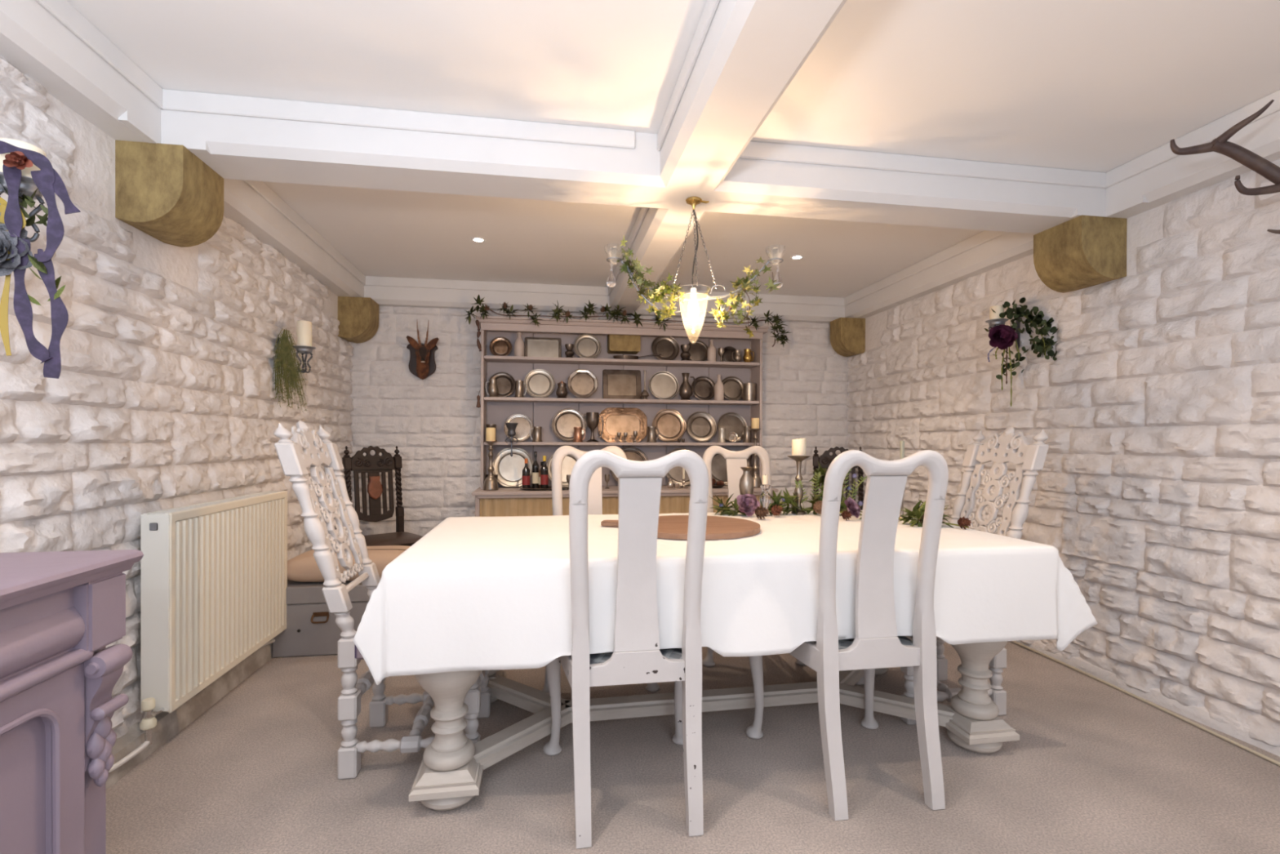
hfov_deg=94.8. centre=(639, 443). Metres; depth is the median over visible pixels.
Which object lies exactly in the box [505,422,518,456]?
holder
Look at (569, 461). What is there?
plate
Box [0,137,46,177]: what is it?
candle
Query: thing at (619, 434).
goblet
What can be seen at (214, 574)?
radiator
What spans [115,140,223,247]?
corbel
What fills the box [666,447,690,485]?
plate
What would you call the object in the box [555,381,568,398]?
jug
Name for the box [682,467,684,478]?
candle
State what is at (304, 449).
carved chair
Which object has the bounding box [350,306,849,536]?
wall
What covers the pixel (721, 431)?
tumbler
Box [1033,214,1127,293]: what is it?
corbel
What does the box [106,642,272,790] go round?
baseboard
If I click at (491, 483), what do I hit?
candlestick
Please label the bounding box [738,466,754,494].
vase
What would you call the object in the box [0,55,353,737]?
wall
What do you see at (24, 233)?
flower
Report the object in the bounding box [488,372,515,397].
plate
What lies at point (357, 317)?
corbel
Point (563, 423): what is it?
plate
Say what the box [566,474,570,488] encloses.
goblet
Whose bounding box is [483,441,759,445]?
shelf
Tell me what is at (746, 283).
ivy garland
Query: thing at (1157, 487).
wall
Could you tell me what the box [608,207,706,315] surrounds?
beam
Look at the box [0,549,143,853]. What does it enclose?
sideboard
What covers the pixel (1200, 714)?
baseboard
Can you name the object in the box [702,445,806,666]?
dining chair
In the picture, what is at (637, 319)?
leaf garland
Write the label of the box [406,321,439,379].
trophy
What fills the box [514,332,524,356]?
bottle
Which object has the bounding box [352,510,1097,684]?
tablecloth
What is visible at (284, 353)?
dried herbs
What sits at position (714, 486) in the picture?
bowl
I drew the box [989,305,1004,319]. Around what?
candle
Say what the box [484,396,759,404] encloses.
shelf
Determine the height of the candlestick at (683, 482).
0.070 m
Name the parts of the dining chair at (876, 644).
leg, rail, leg, leg, rail, crest rail, rail, leg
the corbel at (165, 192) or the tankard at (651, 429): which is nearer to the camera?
the corbel at (165, 192)
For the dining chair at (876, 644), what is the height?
1.080 m
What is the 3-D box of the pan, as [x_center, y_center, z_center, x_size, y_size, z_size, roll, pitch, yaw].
[-0.022,-0.669,4.543,0.376,0.058,0.141,0,0,-9]
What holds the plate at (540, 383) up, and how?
on the dresser
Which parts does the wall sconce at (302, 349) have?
wall plate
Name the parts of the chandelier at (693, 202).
chain, chain, chain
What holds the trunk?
on the floor
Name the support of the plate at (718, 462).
on the dresser
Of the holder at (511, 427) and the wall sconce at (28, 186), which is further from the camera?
the holder at (511, 427)
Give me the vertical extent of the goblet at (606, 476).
0.105 m
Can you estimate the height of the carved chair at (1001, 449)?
1.171 m
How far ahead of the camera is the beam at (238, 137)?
2.29 m
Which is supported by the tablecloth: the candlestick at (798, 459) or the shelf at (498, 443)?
the candlestick at (798, 459)
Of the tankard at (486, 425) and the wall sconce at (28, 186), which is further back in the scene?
the tankard at (486, 425)
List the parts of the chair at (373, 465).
post, panel frame, seat, post, seat frame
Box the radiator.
[108,490,287,773]
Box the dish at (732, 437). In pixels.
[727,431,737,442]
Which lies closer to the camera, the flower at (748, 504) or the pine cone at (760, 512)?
the pine cone at (760, 512)
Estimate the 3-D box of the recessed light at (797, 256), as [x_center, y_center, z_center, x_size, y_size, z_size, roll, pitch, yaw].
[1.018,-1.208,3.818,0.088,0.007,0.088,0,0,-9]
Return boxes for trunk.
[272,579,369,657]
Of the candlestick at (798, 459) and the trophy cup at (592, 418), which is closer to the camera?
the candlestick at (798, 459)
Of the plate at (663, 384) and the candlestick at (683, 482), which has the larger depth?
the plate at (663, 384)
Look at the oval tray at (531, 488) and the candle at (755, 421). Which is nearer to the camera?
the oval tray at (531, 488)
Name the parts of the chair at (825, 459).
post, panel frame, post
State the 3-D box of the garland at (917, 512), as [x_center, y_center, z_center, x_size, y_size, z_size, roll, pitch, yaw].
[0.880,0.244,2.703,1.084,0.320,0.394,0,0,26]
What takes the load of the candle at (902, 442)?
on the candlestick at (902, 503)
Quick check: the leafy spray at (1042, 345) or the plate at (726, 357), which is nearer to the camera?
the leafy spray at (1042, 345)
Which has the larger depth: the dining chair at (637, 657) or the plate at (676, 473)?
the plate at (676, 473)
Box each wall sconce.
[0,172,44,242]
[276,335,315,373]
[985,317,1020,351]
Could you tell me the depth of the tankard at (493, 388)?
4.32 m
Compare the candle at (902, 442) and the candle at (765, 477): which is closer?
the candle at (902, 442)
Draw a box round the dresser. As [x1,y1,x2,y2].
[471,315,777,516]
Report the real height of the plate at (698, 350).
0.184 m
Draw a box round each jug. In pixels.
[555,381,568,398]
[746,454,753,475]
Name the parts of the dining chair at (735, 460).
leg, leg, crest rail, leg, leg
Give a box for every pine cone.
[755,505,768,519]
[770,504,782,516]
[812,500,822,514]
[841,510,852,520]
[957,516,971,528]
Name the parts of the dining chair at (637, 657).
leg, rail, leg, rail, crest rail, leg, leg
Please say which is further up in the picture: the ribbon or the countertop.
the ribbon
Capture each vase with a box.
[640,369,648,399]
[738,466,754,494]
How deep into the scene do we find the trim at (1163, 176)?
2.51 m
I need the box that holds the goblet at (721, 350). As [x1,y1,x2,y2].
[718,347,724,361]
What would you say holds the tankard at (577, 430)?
on the dresser
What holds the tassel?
hanging from the dresser
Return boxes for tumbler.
[674,483,679,488]
[717,428,725,442]
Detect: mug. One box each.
[564,343,573,357]
[680,344,690,360]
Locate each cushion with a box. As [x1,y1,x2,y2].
[287,545,410,582]
[355,644,364,659]
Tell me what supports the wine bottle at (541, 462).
on the oval tray at (531, 488)
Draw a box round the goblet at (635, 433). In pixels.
[633,431,637,442]
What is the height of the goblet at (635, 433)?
0.086 m
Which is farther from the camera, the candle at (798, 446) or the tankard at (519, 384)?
the tankard at (519, 384)
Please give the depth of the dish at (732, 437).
4.63 m
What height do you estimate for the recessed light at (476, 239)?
0.007 m
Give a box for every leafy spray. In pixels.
[0,182,65,305]
[984,297,1057,406]
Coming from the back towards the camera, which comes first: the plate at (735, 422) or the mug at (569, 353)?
the plate at (735, 422)
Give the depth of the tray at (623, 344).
4.51 m
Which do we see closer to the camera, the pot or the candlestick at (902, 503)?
the candlestick at (902, 503)
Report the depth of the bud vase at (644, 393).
4.51 m
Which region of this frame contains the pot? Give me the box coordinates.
[666,477,673,488]
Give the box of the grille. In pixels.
[142,490,284,514]
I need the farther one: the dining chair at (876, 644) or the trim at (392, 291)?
the trim at (392, 291)
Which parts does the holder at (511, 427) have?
stem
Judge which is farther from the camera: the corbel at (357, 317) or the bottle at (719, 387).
the bottle at (719, 387)
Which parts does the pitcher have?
handle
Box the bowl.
[712,483,725,488]
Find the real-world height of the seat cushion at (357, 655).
0.106 m
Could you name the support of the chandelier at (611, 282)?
hanging from the ceiling
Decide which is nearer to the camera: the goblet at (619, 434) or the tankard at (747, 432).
the goblet at (619, 434)
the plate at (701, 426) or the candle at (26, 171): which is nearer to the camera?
the candle at (26, 171)
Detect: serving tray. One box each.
[524,337,561,357]
[598,407,647,442]
[602,368,641,399]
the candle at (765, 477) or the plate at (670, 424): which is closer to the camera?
the candle at (765, 477)
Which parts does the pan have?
handle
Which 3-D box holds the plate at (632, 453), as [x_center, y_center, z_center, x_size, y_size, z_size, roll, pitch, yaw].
[-0.079,0.177,4.599,0.314,0.307,0.083,0,0,-9]
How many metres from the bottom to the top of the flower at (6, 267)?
0.130 m
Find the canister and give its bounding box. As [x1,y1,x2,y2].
[742,382,756,400]
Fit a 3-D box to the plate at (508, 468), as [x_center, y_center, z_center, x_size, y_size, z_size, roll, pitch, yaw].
[-0.961,0.178,4.455,0.319,0.291,0.078,0,0,-9]
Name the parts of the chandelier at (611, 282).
arm, arm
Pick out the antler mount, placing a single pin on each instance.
(1265, 168)
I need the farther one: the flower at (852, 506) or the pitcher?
the pitcher
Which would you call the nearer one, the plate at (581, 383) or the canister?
the plate at (581, 383)
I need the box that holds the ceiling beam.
[657,0,847,191]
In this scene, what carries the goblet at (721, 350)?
on the dresser
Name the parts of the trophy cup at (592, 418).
handle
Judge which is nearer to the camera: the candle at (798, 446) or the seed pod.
the candle at (798, 446)
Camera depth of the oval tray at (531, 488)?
4.18 m
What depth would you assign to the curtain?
4.15 m
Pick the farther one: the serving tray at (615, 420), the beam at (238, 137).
the serving tray at (615, 420)
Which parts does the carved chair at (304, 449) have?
post, openwork panel, post, rail, leg, leg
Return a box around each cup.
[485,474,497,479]
[583,412,603,442]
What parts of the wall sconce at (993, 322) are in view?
wall plate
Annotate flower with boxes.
[0,203,27,239]
[0,223,33,276]
[3,151,32,169]
[736,493,759,516]
[844,497,860,517]
[988,324,1017,350]
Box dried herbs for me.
[271,328,307,412]
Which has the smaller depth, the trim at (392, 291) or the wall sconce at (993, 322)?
the wall sconce at (993, 322)
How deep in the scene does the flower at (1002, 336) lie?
3.10 m
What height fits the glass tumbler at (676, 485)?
0.034 m
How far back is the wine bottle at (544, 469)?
4.24 m
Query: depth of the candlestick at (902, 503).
2.62 m
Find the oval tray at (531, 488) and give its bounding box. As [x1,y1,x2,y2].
[519,485,568,490]
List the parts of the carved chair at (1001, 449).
leg, leg, post, openwork panel, post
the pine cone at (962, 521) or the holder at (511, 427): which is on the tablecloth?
the pine cone at (962, 521)
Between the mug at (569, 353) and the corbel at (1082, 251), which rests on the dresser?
the mug at (569, 353)
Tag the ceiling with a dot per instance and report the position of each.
(1099, 86)
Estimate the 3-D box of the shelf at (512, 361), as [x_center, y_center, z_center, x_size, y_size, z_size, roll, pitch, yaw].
[-0.115,-0.629,4.553,2.105,0.022,0.205,0,0,-9]
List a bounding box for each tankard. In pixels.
[485,378,497,396]
[485,424,497,440]
[514,380,526,397]
[529,426,542,441]
[573,426,585,442]
[646,426,658,442]
[731,350,741,362]
[742,348,754,362]
[742,426,751,442]
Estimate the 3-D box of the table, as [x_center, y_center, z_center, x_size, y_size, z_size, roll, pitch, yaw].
[0.260,0.717,2.328,2.105,0.734,1.025,0,0,-9]
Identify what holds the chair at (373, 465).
on the floor
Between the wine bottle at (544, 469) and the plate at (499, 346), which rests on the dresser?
the plate at (499, 346)
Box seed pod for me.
[475,320,482,351]
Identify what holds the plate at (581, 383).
on the dresser
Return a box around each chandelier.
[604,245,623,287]
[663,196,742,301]
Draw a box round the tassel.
[475,391,480,407]
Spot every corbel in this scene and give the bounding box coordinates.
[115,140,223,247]
[337,296,378,342]
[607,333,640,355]
[830,317,865,356]
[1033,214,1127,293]
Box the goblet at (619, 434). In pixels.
[617,432,621,442]
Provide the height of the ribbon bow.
0.522 m
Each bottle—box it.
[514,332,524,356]
[522,458,529,488]
[532,451,538,488]
[538,461,542,488]
[540,455,548,488]
[707,339,715,361]
[714,374,724,400]
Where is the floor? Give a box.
[106,640,1279,853]
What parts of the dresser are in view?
cornice, curtain rail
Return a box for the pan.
[613,353,661,359]
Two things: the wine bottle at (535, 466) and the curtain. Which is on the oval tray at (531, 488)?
the wine bottle at (535, 466)
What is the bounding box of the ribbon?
[0,196,26,355]
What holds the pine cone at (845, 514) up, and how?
on the tablecloth
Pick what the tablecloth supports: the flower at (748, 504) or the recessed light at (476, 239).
the flower at (748, 504)
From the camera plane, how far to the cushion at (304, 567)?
3.04 m
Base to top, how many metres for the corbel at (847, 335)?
0.290 m
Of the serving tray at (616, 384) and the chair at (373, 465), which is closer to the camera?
the chair at (373, 465)
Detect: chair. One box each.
[273,420,490,779]
[342,445,422,546]
[541,445,659,693]
[543,449,709,848]
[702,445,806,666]
[746,449,948,820]
[813,446,863,510]
[855,426,1048,724]
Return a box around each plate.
[488,336,511,355]
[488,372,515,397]
[492,448,533,486]
[503,413,533,441]
[524,368,555,397]
[546,454,577,486]
[551,408,586,441]
[567,368,597,398]
[573,333,600,358]
[610,446,648,481]
[648,370,678,399]
[651,335,679,359]
[652,408,686,441]
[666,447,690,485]
[685,411,716,441]
[688,340,707,360]
[691,376,715,399]
[711,448,731,484]
[717,412,746,441]
[721,346,736,361]
[721,376,743,400]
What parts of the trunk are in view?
handle, handle plate, lid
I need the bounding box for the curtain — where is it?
[480,494,760,516]
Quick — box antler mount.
[1169,99,1279,234]
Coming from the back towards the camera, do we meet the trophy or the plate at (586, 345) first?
the plate at (586, 345)
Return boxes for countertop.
[471,484,777,495]
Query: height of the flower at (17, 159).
0.042 m
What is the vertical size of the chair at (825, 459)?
1.066 m
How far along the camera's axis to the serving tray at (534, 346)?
4.54 m
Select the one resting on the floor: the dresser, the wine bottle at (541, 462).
the dresser
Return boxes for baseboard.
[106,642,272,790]
[1016,640,1279,756]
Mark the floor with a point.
(1094, 767)
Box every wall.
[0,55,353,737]
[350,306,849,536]
[845,159,1279,746]
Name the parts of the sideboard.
panel moulding, drawer, door, moulding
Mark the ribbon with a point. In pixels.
(4, 329)
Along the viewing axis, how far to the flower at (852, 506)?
2.62 m
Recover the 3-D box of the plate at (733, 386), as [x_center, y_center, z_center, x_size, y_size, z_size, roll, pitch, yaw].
[0.743,-0.442,4.735,0.208,0.204,0.061,0,0,-9]
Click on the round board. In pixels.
(669, 526)
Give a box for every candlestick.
[482,440,498,490]
[679,478,688,488]
[749,428,761,488]
[787,455,810,514]
[898,489,905,519]
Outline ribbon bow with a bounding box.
[0,140,80,378]
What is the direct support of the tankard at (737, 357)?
on the dresser
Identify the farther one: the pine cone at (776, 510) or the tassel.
the tassel
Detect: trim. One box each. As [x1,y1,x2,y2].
[0,0,365,297]
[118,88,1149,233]
[364,275,845,323]
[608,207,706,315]
[844,89,1279,318]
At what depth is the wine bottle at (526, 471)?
4.23 m
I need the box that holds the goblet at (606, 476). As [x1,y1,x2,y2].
[604,474,609,488]
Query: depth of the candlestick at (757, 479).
4.51 m
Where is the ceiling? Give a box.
[66,0,1279,297]
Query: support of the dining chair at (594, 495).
on the floor
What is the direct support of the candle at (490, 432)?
on the candlestick at (491, 483)
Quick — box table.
[408,640,1019,810]
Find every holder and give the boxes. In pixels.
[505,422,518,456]
[750,245,786,288]
[759,484,772,515]
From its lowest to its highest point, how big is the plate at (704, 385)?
0.200 m
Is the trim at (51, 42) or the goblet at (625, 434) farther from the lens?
the goblet at (625, 434)
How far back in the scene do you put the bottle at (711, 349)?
4.59 m
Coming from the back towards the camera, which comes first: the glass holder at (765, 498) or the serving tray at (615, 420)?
the serving tray at (615, 420)
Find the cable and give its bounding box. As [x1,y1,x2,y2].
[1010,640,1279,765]
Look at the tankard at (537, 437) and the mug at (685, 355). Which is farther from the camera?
the mug at (685, 355)
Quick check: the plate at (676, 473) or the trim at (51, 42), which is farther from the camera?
the plate at (676, 473)
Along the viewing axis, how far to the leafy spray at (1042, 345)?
3.06 m
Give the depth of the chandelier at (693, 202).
2.45 m
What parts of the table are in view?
leg, leg, leg, leg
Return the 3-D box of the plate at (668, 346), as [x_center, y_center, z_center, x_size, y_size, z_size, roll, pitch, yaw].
[0.200,-0.753,4.644,0.224,0.219,0.063,0,0,-9]
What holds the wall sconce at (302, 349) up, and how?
attached to the wall at (160, 399)
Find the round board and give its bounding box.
[600,515,759,539]
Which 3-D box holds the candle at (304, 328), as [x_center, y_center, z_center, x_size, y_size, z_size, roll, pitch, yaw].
[-1.788,-0.584,3.136,0.072,0.140,0.072,0,0,-9]
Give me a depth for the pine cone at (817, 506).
2.74 m
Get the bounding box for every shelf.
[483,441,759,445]
[484,355,759,368]
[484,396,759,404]
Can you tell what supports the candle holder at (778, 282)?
attached to the chandelier at (693, 202)
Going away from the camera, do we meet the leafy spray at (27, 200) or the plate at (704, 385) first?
the leafy spray at (27, 200)
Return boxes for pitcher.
[679,373,695,399]
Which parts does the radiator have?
panel, panel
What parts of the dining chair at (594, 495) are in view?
leg, leg, crest rail, leg, leg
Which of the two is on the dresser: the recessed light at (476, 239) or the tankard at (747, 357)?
the tankard at (747, 357)
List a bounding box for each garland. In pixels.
[463,294,790,346]
[616,235,779,337]
[711,461,968,528]
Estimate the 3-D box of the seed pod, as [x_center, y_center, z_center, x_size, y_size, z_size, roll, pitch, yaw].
[-1.156,-0.774,4.219,0.046,0.225,0.032,0,0,-9]
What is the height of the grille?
0.008 m
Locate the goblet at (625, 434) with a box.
[623,432,627,442]
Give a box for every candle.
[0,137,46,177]
[296,320,311,346]
[485,426,495,440]
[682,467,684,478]
[751,417,759,428]
[762,474,768,484]
[791,438,806,455]
[899,440,904,458]
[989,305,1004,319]
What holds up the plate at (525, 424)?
on the dresser
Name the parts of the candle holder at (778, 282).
arm, arm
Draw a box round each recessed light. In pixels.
[471,236,485,242]
[790,254,804,259]

